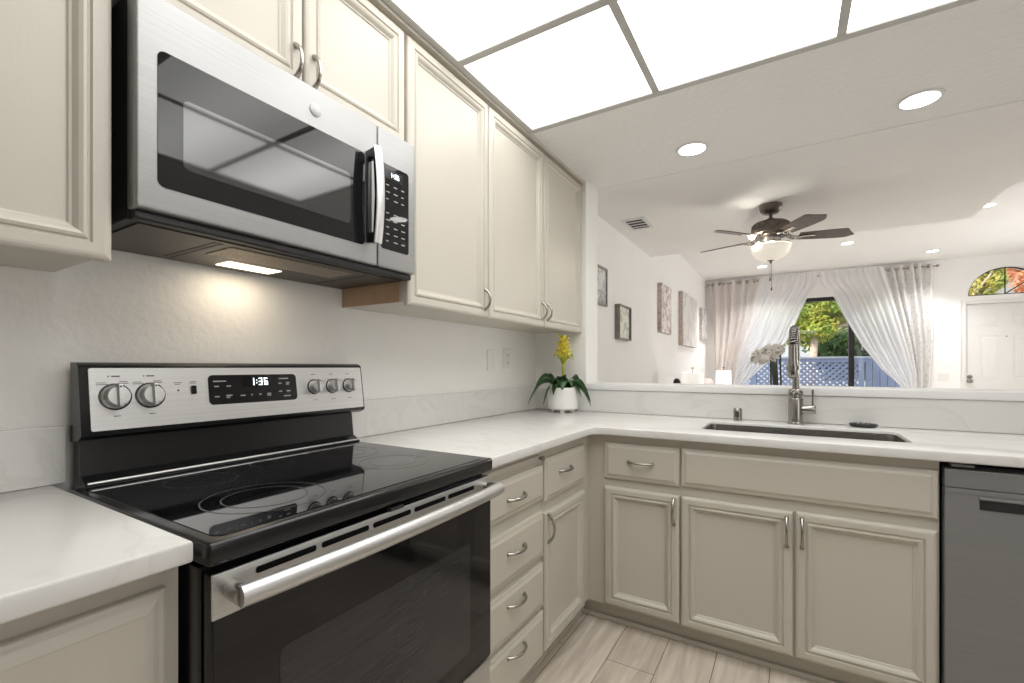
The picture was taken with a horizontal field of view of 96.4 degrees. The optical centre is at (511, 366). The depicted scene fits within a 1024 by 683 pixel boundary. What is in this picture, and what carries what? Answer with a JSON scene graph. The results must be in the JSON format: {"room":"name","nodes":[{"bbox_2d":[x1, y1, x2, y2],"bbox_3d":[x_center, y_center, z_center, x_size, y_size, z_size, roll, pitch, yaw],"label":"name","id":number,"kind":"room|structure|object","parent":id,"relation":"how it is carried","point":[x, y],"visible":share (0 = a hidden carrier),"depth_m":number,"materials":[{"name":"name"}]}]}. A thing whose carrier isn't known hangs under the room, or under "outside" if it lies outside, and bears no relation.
{"room":"kitchen","nodes":[
{"label":"kitchen","id":0,"kind":"room"},
{"bbox_2d":[0,249,534,491],"bbox_3d":[-1.045,-0.290,1.162,0.150,2.950,4.820,0,0,31],"label":"wall","id":1,"kind":"structure","parent":0,"point":[130,308],"depth_m":1.29,"materials":[{"name":"paint"}]},
{"bbox_2d":[0,426,65,492],"bbox_3d":[-1.230,0.198,0.690,0.020,0.128,0.821,0,0,31],"label":"backsplash","id":2,"kind":"structure","parent":1,"relation":"attached to","point":[29,457],"depth_m":0.99,"materials":[{"name":"white stone"}]},
{"bbox_2d":[0,0,110,271],"bbox_3d":[-1.101,-0.662,0.603,0.330,0.928,0.806,0,0,31],"label":"upper cabinet","id":3,"kind":"object","parent":1,"relation":"attached to","point":[55,55],"visible":1,"depth_m":0.81,"materials":[{"name":"paint"}]},
{"bbox_2d":[111,0,403,139],"bbox_3d":[-0.674,-0.929,1.277,0.363,0.394,0.766,0,0,31],"label":"upper cabinet","id":4,"kind":"object","parent":1,"relation":"attached to","point":[349,51],"visible":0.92,"depth_m":1.29,"materials":[{"name":"paint"}]},
{"bbox_2d":[111,0,414,288],"bbox_3d":[-0.646,-0.504,1.267,0.421,0.446,0.756,0,0,31],"label":"microwave","id":5,"kind":"object","parent":4,"relation":"attached to","point":[222,157],"visible":1,"depth_m":1.05,"materials":[{"name":"silver metal"}]},
{"bbox_2d":[342,33,491,318],"bbox_3d":[-0.349,-0.667,1.815,0.363,0.918,0.486,0,0,31],"label":"upper cabinet","id":6,"kind":"object","parent":1,"relation":"attached to","point":[446,122],"visible":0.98,"depth_m":1.72,"materials":[{"name":"paint"}]},
{"bbox_2d":[352,387,535,437],"bbox_3d":[-0.232,0.199,2.340,0.020,0.141,1.478,0,0,31],"label":"backsplash","id":7,"kind":"structure","parent":1,"relation":"attached to","point":[384,415],"depth_m":2.11,"materials":[{"name":"white stone"}]},
{"bbox_2d":[368,0,583,184],"bbox_3d":[-0.505,-1.136,1.583,0.338,0.019,3.100,0,0,31],"label":"trim","id":8,"kind":"structure","parent":1,"relation":"attached to","point":[380,5],"depth_m":1.80,"materials":[{"name":"paint"}]},
{"bbox_2d":[487,349,494,369],"bbox_3d":[-0.115,-0.038,2.545,0.009,0.116,0.072,0,0,31],"label":"wall switch","id":9,"kind":"object","parent":1,"relation":"attached to","point":[490,353],"visible":1,"depth_m":2.54,"materials":[{"name":"white plastic"}]},
{"bbox_2d":[431,106,580,332],"bbox_3d":[0.042,-0.667,2.462,0.363,0.918,1.024,0,0,31],"label":"upper cabinet","id":10,"kind":"object","parent":1,"relation":"attached to","point":[534,206],"visible":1,"depth_m":2.28,"materials":[{"name":"paint"}]},
{"bbox_2d":[503,348,510,368],"bbox_3d":[-0.028,-0.047,2.689,0.010,0.120,0.076,0,0,31],"label":"power outlet","id":11,"kind":"object","parent":1,"relation":"attached to","point":[506,352],"visible":1,"depth_m":2.68,"materials":[{"name":"white plastic"}]},
{"bbox_2d":[547,387,578,412],"bbox_3d":[0.305,0.196,2.744,0.188,0.150,0.188,0,0,31],"label":"pot","id":12,"kind":"object","parent":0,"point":[563,399],"depth_m":2.66,"materials":[{"name":"white ceramic"}]},
{"bbox_2d":[535,181,597,388],"bbox_3d":[0.355,0.020,2.991,0.353,2.330,0.200,0,0,31],"label":"wall","id":13,"kind":"structure","parent":0,"point":[584,345],"depth_m":2.89,"materials":[{"name":"paint"}]},
{"bbox_2d":[597,100,1023,190],"bbox_3d":[1.876,-1.145,2.166,3.090,0.004,0.018,0,0,31],"label":"trim","id":14,"kind":"structure","parent":13,"relation":"attached to","point":[1020,101],"depth_m":2.32,"materials":[{"name":"paint"}]},
{"bbox_2d":[598,216,705,382],"bbox_3d":[1.955,-0.290,6.059,0.217,2.950,6.695,0,0,31],"label":"wall","id":15,"kind":"structure","parent":0,"point":[651,356],"depth_m":4.95,"materials":[{"name":"paint"}]},
{"bbox_2d":[598,264,607,306],"bbox_3d":[0.701,-0.675,3.749,0.025,0.320,0.415,0,0,31],"label":"framed print","id":16,"kind":"object","parent":15,"relation":"attached to","point":[602,272],"visible":0.43,"depth_m":3.84},
{"bbox_2d":[598,267,605,303],"bbox_3d":[0.697,-0.675,3.752,0.013,0.284,0.379,0,0,31],"label":"picture","id":17,"kind":"object","parent":16,"relation":"attached to","point":[601,270],"depth_m":3.82},
{"bbox_2d":[615,304,631,340],"bbox_3d":[1.048,-0.412,4.302,0.045,0.320,0.360,0,0,31],"label":"framed print","id":18,"kind":"object","parent":15,"relation":"attached to","point":[623,314],"visible":1,"depth_m":4.29},
{"bbox_2d":[620,306,628,338],"bbox_3d":[1.040,-0.412,4.307,0.025,0.294,0.334,0,0,31],"label":"picture","id":19,"kind":"object","parent":18,"relation":"attached to","point":[624,310],"depth_m":4.32},
{"bbox_2d":[657,283,670,334],"bbox_3d":[1.907,-0.713,5.717,0.051,0.595,0.530,0,0,31],"label":"canvas painting","id":20,"kind":"object","parent":15,"relation":"attached to","point":[663,291],"visible":1,"depth_m":5.55,"materials":[{"name":"pink paint"}]},
{"bbox_2d":[662,283,670,333],"bbox_3d":[1.927,-0.713,5.704,0.002,0.587,0.522,0,0,31],"label":"picture","id":21,"kind":"object","parent":20,"relation":"attached to","point":[666,291],"depth_m":5.69,"materials":[{"name":"white paint"}]},
{"bbox_2d":[679,291,696,347],"bbox_3d":[2.708,-0.697,7.032,0.061,0.773,1.150,0,0,31],"label":"canvas painting","id":22,"kind":"object","parent":15,"relation":"attached to","point":[687,304],"visible":1,"depth_m":6.81,"materials":[{"name":"paint"}]},
{"bbox_2d":[699,307,706,340],"bbox_3d":[3.472,-0.765,8.311,0.046,0.570,0.570,0,0,31],"label":"canvas painting","id":23,"kind":"object","parent":15,"relation":"attached to","point":[702,312],"visible":1,"depth_m":8.09,"materials":[{"name":"grey paint"}]},
{"bbox_2d":[702,308,706,340],"bbox_3d":[3.491,-0.765,8.300,0.002,0.562,0.562,0,0,31],"label":"picture","id":24,"kind":"object","parent":23,"relation":"attached to","point":[704,312],"depth_m":8.28,"materials":[{"name":"grey paint"}]},
{"bbox_2d":[524,613,817,682],"bbox_3d":[3.186,1.245,2.506,6.300,0.120,11.500,0,0,31],"label":"floor","id":25,"kind":"structure","parent":0,"point":[594,649],"depth_m":1.84,"materials":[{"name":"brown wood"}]},
{"bbox_2d":[0,567,177,682],"bbox_3d":[-0.978,0.741,0.527,0.611,0.887,0.802,0,0,31],"label":"base cabinet","id":26,"kind":"object","parent":25,"relation":"on","point":[128,632],"visible":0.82,"depth_m":0.63,"materials":[{"name":"paint"}]},
{"bbox_2d":[0,485,192,624],"bbox_3d":[-0.967,0.280,0.519,0.647,0.034,0.800,0,0,31],"label":"countertop","id":27,"kind":"structure","parent":26,"relation":"on","point":[58,546],"depth_m":0.66,"materials":[{"name":"white stone"}]},
{"bbox_2d":[68,362,503,682],"bbox_3d":[-0.498,0.587,1.180,0.716,1.195,0.802,0,0,31],"label":"electric range","id":28,"kind":"object","parent":25,"relation":"on","point":[322,554],"visible":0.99,"depth_m":1.04,"materials":[{"name":"black metal"}]},
{"bbox_2d":[191,385,196,393],"bbox_3d":[-0.834,0.060,1.200,0.007,0.022,0.012,0,0,31],"label":"button","id":29,"kind":"object","parent":28,"relation":"attached to","point":[193,387],"depth_m":1.20,"materials":[{"name":"black plastic"}]},
{"bbox_2d":[68,442,491,567],"bbox_3d":[-0.512,0.285,1.172,0.601,0.039,0.774,0,0,31],"label":"cooktop","id":30,"kind":"object","parent":28,"relation":"in","point":[231,508],"depth_m":1.00,"materials":[{"name":"black glass"}]},
{"bbox_2d":[482,452,544,682],"bbox_3d":[-0.236,0.745,1.705,0.662,0.879,0.411,0,0,31],"label":"base cabinet","id":31,"kind":"object","parent":25,"relation":"on","point":[516,515],"visible":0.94,"depth_m":1.55,"materials":[{"name":"paint"}]},
{"bbox_2d":[530,436,587,673],"bbox_3d":[0.148,0.745,2.340,0.662,0.879,1.070,0,0,31],"label":"base cabinet","id":32,"kind":"object","parent":25,"relation":"on","point":[564,503],"visible":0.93,"depth_m":1.89,"materials":[{"name":"paint"}]},
{"bbox_2d":[582,434,683,641],"bbox_3d":[0.651,0.745,2.284,0.470,0.879,0.646,0,0,31],"label":"base cabinet","id":33,"kind":"object","parent":25,"relation":"on","point":[634,483],"visible":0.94,"depth_m":2.03,"materials":[{"name":"paint"}]},
{"bbox_2d":[680,378,713,383],"bbox_3d":[3.172,0.686,6.927,0.900,0.996,1.970,0,0,31],"label":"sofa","id":34,"kind":"object","parent":25,"relation":"on","point":[706,380],"visible":0.03,"depth_m":7.36,"materials":[{"name":"fabric"}]},
{"bbox_2d":[681,441,938,682],"bbox_3d":[1.200,0.745,1.951,0.812,0.879,0.646,0,0,31],"label":"base cabinet","id":35,"kind":"object","parent":25,"relation":"on","point":[820,567],"visible":0.99,"depth_m":1.68,"materials":[{"name":"paint"}]},
{"bbox_2d":[939,461,1023,682],"bbox_3d":[1.816,0.749,1.585,0.602,0.872,0.615,0,0,31],"label":"dishwasher","id":36,"kind":"object","parent":25,"relation":"on","point":[981,507],"visible":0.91,"depth_m":1.44,"materials":[{"name":"grey metal"}]},
{"bbox_3d":[2.495,0.745,1.168,0.978,0.879,0.646,0,0,31],"label":"base cabinet","id":37,"kind":"object","parent":25,"relation":"on","visible":0},
{"bbox_2d":[359,408,1023,467],"bbox_3d":[1.236,0.288,1.457,3.447,0.034,1.512,0,0,31],"label":"countertop","id":38,"kind":"structure","parent":37,"relation":"on","point":[506,438],"depth_m":1.81,"materials":[{"name":"white stone"}]},
{"bbox_2d":[528,334,590,412],"bbox_3d":[0.297,0.037,2.731,0.331,0.467,0.248,0,0,31],"label":"bromeliad","id":39,"kind":"object","parent":38,"relation":"on","point":[563,393],"visible":1,"depth_m":2.69,"materials":[{"name":"green plant"}]},
{"bbox_2d":[733,408,741,420],"bbox_3d":[1.135,0.238,2.303,0.040,0.064,0.042,0,0,31],"label":"air gap","id":40,"kind":"object","parent":38,"relation":"on","point":[737,412],"visible":1,"depth_m":2.29,"materials":[{"name":"metal"}]},
{"bbox_2d":[786,325,815,424],"bbox_3d":[1.339,0.038,2.121,0.122,0.464,0.174,0,0,31],"label":"kitchen faucet","id":41,"kind":"object","parent":38,"relation":"on","point":[796,409],"visible":1,"depth_m":2.14,"materials":[{"name":"metal"}]},
{"bbox_2d":[705,424,905,441],"bbox_3d":[1.214,0.400,1.960,0.712,0.234,0.331,0,0,31],"label":"sink","id":42,"kind":"object","parent":38,"relation":"in","point":[756,429],"visible":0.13,"depth_m":2.07,"materials":[{"name":"metal"}]},
{"bbox_2d":[849,422,877,427],"bbox_3d":[1.579,0.259,2.059,0.106,0.023,0.074,0,0,31],"label":"dish","id":43,"kind":"object","parent":38,"relation":"on","point":[853,424],"visible":1,"depth_m":2.04,"materials":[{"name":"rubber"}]},
{"bbox_3d":[2.286,0.805,3.723,1.200,0.760,0.850,0,0,31],"label":"dining table","id":44,"kind":"object","parent":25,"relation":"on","visible":0},
{"bbox_2d":[749,343,785,384],"bbox_3d":[2.118,0.117,3.685,0.364,0.614,0.313,0,0,31],"label":"flower vase","id":45,"kind":"object","parent":44,"relation":"on","point":[770,353],"visible":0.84,"depth_m":3.67,"materials":[{"name":"white plant"}]},
{"bbox_3d":[2.099,0.872,5.326,0.450,0.628,0.450,0,0,31],"label":"side table","id":46,"kind":"object","parent":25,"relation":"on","visible":0},
{"bbox_2d":[681,367,703,383],"bbox_3d":[2.099,0.279,5.326,0.250,0.555,0.250,0,0,31],"label":"table lamp","id":47,"kind":"object","parent":46,"relation":"on","point":[686,378],"visible":0.39,"depth_m":5.22,"materials":[{"name":"white fabric"}]},
{"bbox_3d":[3.739,0.872,8.097,0.450,0.628,0.450,0,0,31],"label":"side table","id":48,"kind":"object","parent":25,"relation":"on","visible":0},
{"bbox_2d":[715,367,731,383],"bbox_3d":[3.739,0.277,8.097,0.260,0.559,0.260,0,0,31],"label":"table lamp","id":49,"kind":"object","parent":48,"relation":"on","point":[723,376],"visible":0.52,"depth_m":7.99,"materials":[{"name":"white fabric"}]},
{"bbox_2d":[531,0,1023,190],"bbox_3d":[0.487,-1.205,0.218,3.450,0.120,4.790,0,0,31],"label":"ceiling","id":50,"kind":"structure","parent":0,"point":[973,51],"depth_m":1.97,"materials":[{"name":"paint"}]},
{"bbox_2d":[465,5,650,128],"bbox_3d":[0.202,-1.146,1.822,0.580,0.006,0.556,0,0,31],"label":"ceiling light panel","id":51,"kind":"object","parent":50,"relation":"attached to","point":[586,63],"visible":1,"depth_m":1.77,"materials":[{"name":"white plastic"}]},
{"bbox_2d":[382,0,977,133],"bbox_3d":[0.436,-1.156,0.975,1.901,0.038,1.812,0,0,31],"label":"trim","id":52,"kind":"structure","parent":50,"relation":"attached to","point":[842,34],"depth_m":1.62,"materials":[{"name":"paint"}]},
{"bbox_2d":[394,0,594,59],"bbox_3d":[-0.104,-1.146,1.317,0.580,0.006,0.576,0,0,31],"label":"ceiling light panel","id":53,"kind":"object","parent":52,"relation":"attached to","point":[464,28],"visible":1,"depth_m":1.50,"materials":[{"name":"white plastic"}]},
{"bbox_2d":[618,0,841,89],"bbox_3d":[0.725,-1.146,1.506,0.611,0.006,0.556,0,0,31],"label":"ceiling light panel","id":54,"kind":"object","parent":52,"relation":"attached to","point":[679,41],"visible":1,"depth_m":1.56,"materials":[{"name":"white plastic"}]},
{"bbox_2d":[847,0,951,31],"bbox_3d":[1.269,-1.146,1.177,0.629,0.006,0.556,0,0,31],"label":"ceiling light panel","id":55,"kind":"object","parent":52,"relation":"attached to","point":[863,13],"visible":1,"depth_m":1.47,"materials":[{"name":"white plastic"}]},
{"bbox_2d":[676,141,708,156],"bbox_3d":[0.946,-1.143,2.406,0.164,0.004,0.164,0,0,31],"label":"recessed light","id":56,"kind":"object","parent":50,"relation":"in","point":[697,147],"visible":1,"depth_m":2.39,"materials":[{"name":"white paint"}]},
{"bbox_2d":[895,88,945,110],"bbox_3d":[1.746,-1.143,1.961,0.164,0.004,0.164,0,0,31],"label":"recessed light","id":57,"kind":"object","parent":50,"relation":"in","point":[922,98],"visible":1,"depth_m":1.95,"materials":[{"name":"white paint"}]},
{"bbox_2d":[598,102,1023,256],"bbox_3d":[3.381,-1.445,2.716,5.683,0.380,2.480,0,0,31],"label":"ceiling","id":58,"kind":"structure","parent":0,"point":[951,168],"depth_m":3.19,"materials":[{"name":"paint"}]},
{"bbox_2d":[621,217,653,230],"bbox_3d":[1.100,-1.251,4.013,0.200,0.008,0.320,0,0,31],"label":"ceiling vent","id":59,"kind":"object","parent":58,"relation":"in","point":[639,223],"visible":1,"depth_m":4.00,"materials":[{"name":"white metal"}]},
{"bbox_2d":[700,201,853,290],"bbox_3d":[2.034,-0.921,3.599,1.077,0.668,1.024,0,0,31],"label":"ceiling fan","id":60,"kind":"object","parent":58,"relation":"hanging from","point":[770,231],"visible":1,"depth_m":3.46,"materials":[{"name":"brown metal"}]},
{"bbox_2d":[680,183,1023,280],"bbox_3d":[3.147,-1.725,2.442,6.300,0.180,11.750,0,0,31],"label":"ceiling","id":61,"kind":"structure","parent":0,"point":[998,229],"depth_m":6.27,"materials":[{"name":"paint"}]},
{"bbox_2d":[840,241,854,244],"bbox_3d":[4.427,-1.633,6.045,0.164,0.004,0.164,0,0,31],"label":"recessed light","id":62,"kind":"object","parent":61,"relation":"in","point":[849,242],"visible":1,"depth_m":6.05,"materials":[{"name":"white paint"}]},
{"bbox_2d":[925,249,939,252],"bbox_3d":[5.927,-1.633,6.458,0.164,0.004,0.164,0,0,31],"label":"recessed light","id":63,"kind":"object","parent":61,"relation":"in","point":[928,251],"visible":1,"depth_m":6.47,"materials":[{"name":"white paint"}]},
{"bbox_2d":[983,202,997,207],"bbox_3d":[4.797,-1.633,4.629,0.164,0.004,0.164,0,0,31],"label":"recessed light","id":64,"kind":"object","parent":61,"relation":"in","point":[991,203],"visible":0.57,"depth_m":4.60,"materials":[{"name":"white paint"}]},
{"bbox_2d":[706,252,1023,387],"bbox_3d":[6.165,-0.225,7.319,5.683,2.820,0.140,0,0,31],"label":"wall","id":65,"kind":"structure","parent":0,"point":[953,279],"depth_m":6.96,"materials":[{"name":"paint"}]},
{"bbox_2d":[706,264,939,285],"bbox_3d":[5.076,-1.530,7.801,3.275,0.044,0.160,0,0,31],"label":"curtain rod","id":66,"kind":"object","parent":65,"relation":"attached to","point":[936,265],"visible":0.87,"depth_m":7.17,"materials":[{"name":"silver metal"}]},
{"bbox_2d":[710,278,758,383],"bbox_3d":[4.085,-0.208,8.332,0.900,2.745,0.116,0,0,31],"label":"drape","id":67,"kind":"object","parent":66,"relation":"hanging from","point":[731,304],"visible":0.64,"depth_m":8.40,"materials":[{"name":"white fabric"}]},
{"bbox_2d":[733,272,817,384],"bbox_3d":[4.542,-0.208,7.952,1.285,2.745,0.042,0,0,31],"label":"sheer curtain","id":68,"kind":"object","parent":66,"relation":"hanging from","point":[773,313],"visible":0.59,"depth_m":7.97,"materials":[{"name":"white fabric"}]},
{"bbox_2d":[819,266,915,387],"bbox_3d":[5.626,-0.208,7.297,1.228,2.745,0.042,0,0,31],"label":"sheer curtain","id":69,"kind":"object","parent":66,"relation":"hanging from","point":[864,297],"visible":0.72,"depth_m":7.23,"materials":[{"name":"white fabric"}]},
{"bbox_2d":[884,262,933,387],"bbox_3d":[6.096,-0.208,7.116,0.702,2.745,0.123,0,0,31],"label":"drape","id":70,"kind":"object","parent":66,"relation":"hanging from","point":[912,290],"visible":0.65,"depth_m":7.03,"materials":[{"name":"white fabric"}]},
{"bbox_2d":[805,297,853,386],"bbox_3d":[5.283,0.000,7.847,2.560,2.370,0.070,0,0,31],"label":"window","id":71,"kind":"structure","parent":65,"relation":"in","point":[850,331],"depth_m":7.61,"materials":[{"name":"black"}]},
{"bbox_2d":[938,373,948,380],"bbox_3d":[6.579,0.155,6.981,0.115,0.116,0.009,0,0,31],"label":"wall switch","id":72,"kind":"object","parent":65,"relation":"attached to","point":[941,376],"visible":1,"depth_m":6.98,"materials":[{"name":"white plastic"}]},
{"bbox_2d":[961,298,1023,388],"bbox_3d":[7.166,0.097,6.624,0.980,2.175,0.013,0,0,31],"label":"trim","id":73,"kind":"structure","parent":65,"relation":"attached to","point":[963,303],"depth_m":6.85,"materials":[{"name":"white paint"}]},
{"bbox_2d":[966,302,1023,389],"bbox_3d":[7.180,0.124,6.646,0.858,2.106,0.107,0,0,31],"label":"door","id":74,"kind":"structure","parent":65,"relation":"in","point":[994,332],"depth_m":6.71,"materials":[{"name":"white paint"}]},
{"bbox_2d":[968,267,1023,295],"bbox_3d":[7.190,-1.255,6.682,0.810,0.400,0.050,0,0,31],"label":"window","id":75,"kind":"structure","parent":65,"relation":"in","point":[1005,292],"depth_m":6.67,"materials":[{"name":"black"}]},
{"label":"outside","id":76,"kind":"structure","parent":0,"visible":0},
{"bbox_3d":[13.136,1.405,16.736,24.000,0.160,23.050,0,0,31],"label":"ground","id":77,"kind":"structure","parent":76,"visible":0},
{"bbox_2d":[783,301,847,385],"bbox_3d":[8.251,-0.508,12.277,3.515,3.692,1.728,0,0,31],"label":"tree","id":78,"kind":"object","parent":77,"relation":"on","point":[816,320],"visible":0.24,"depth_m":12.02,"materials":[{"name":"green plant"}]},
{"bbox_2d":[801,326,887,386],"bbox_3d":[10.613,-0.077,13.516,3.488,2.805,1.469,0,0,29],"label":"bush","id":79,"kind":"object","parent":77,"relation":"on","point":[836,346],"visible":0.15,"depth_m":13.70,"materials":[{"name":"green plant"}]},
{"bbox_2d":[746,279,1019,386],"bbox_3d":[13.069,-1.195,18.559,15.000,5.040,5.200,0,0,31],"label":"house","id":80,"kind":"structure","parent":77,"relation":"on","point":[785,354],"depth_m":17.31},
{"bbox_2d":[969,268,1008,294],"bbox_3d":[9.590,-0.789,9.669,1.290,4.235,1.159,0,0,10],"label":"tree","id":81,"kind":"object","parent":77,"relation":"on","point":[994,280],"visible":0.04,"depth_m":9.27,"materials":[{"name":"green plant"}]},
{"bbox_2d":[1006,268,1023,292],"bbox_3d":[12.104,-0.994,10.169,1.978,4.650,1.179,0,0,17],"label":"tree","id":82,"kind":"object","parent":77,"relation":"on","point":[1017,276],"visible":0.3,"depth_m":10.42,"materials":[{"name":"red plant"}]},
{"bbox_3d":[6.911,1.265,8.376,10.000,0.120,2.400,0,0,31],"label":"deck","id":83,"kind":"object","parent":77,"relation":"on","visible":0},
{"bbox_2d":[744,356,899,386],"bbox_3d":[6.943,0.495,9.409,7.015,1.420,0.100,0,0,31],"label":"lattice fence","id":84,"kind":"object","parent":83,"relation":"on","point":[879,376],"visible":0.12,"depth_m":9.56,"materials":[{"name":"paint"}]},
{"bbox_3d":[1.832,0.662,2.099,3.096,1.046,0.199,0,0,31],"label":"wall","id":85,"kind":"structure","parent":0,"visible":0},
{"bbox_2d":[536,388,1023,433],"bbox_3d":[1.622,0.204,2.095,3.447,0.131,0.020,0,0,31],"label":"backsplash","id":86,"kind":"structure","parent":85,"relation":"attached to","point":[989,416],"depth_m":2.16,"materials":[{"name":"white stone"}]},
{"bbox_2d":[585,382,1023,400],"bbox_3d":[1.835,0.119,2.105,3.093,0.038,0.275,0,0,31],"label":"ledge","id":87,"kind":"object","parent":85,"relation":"on","point":[845,391],"visible":0.87,"depth_m":2.15,"materials":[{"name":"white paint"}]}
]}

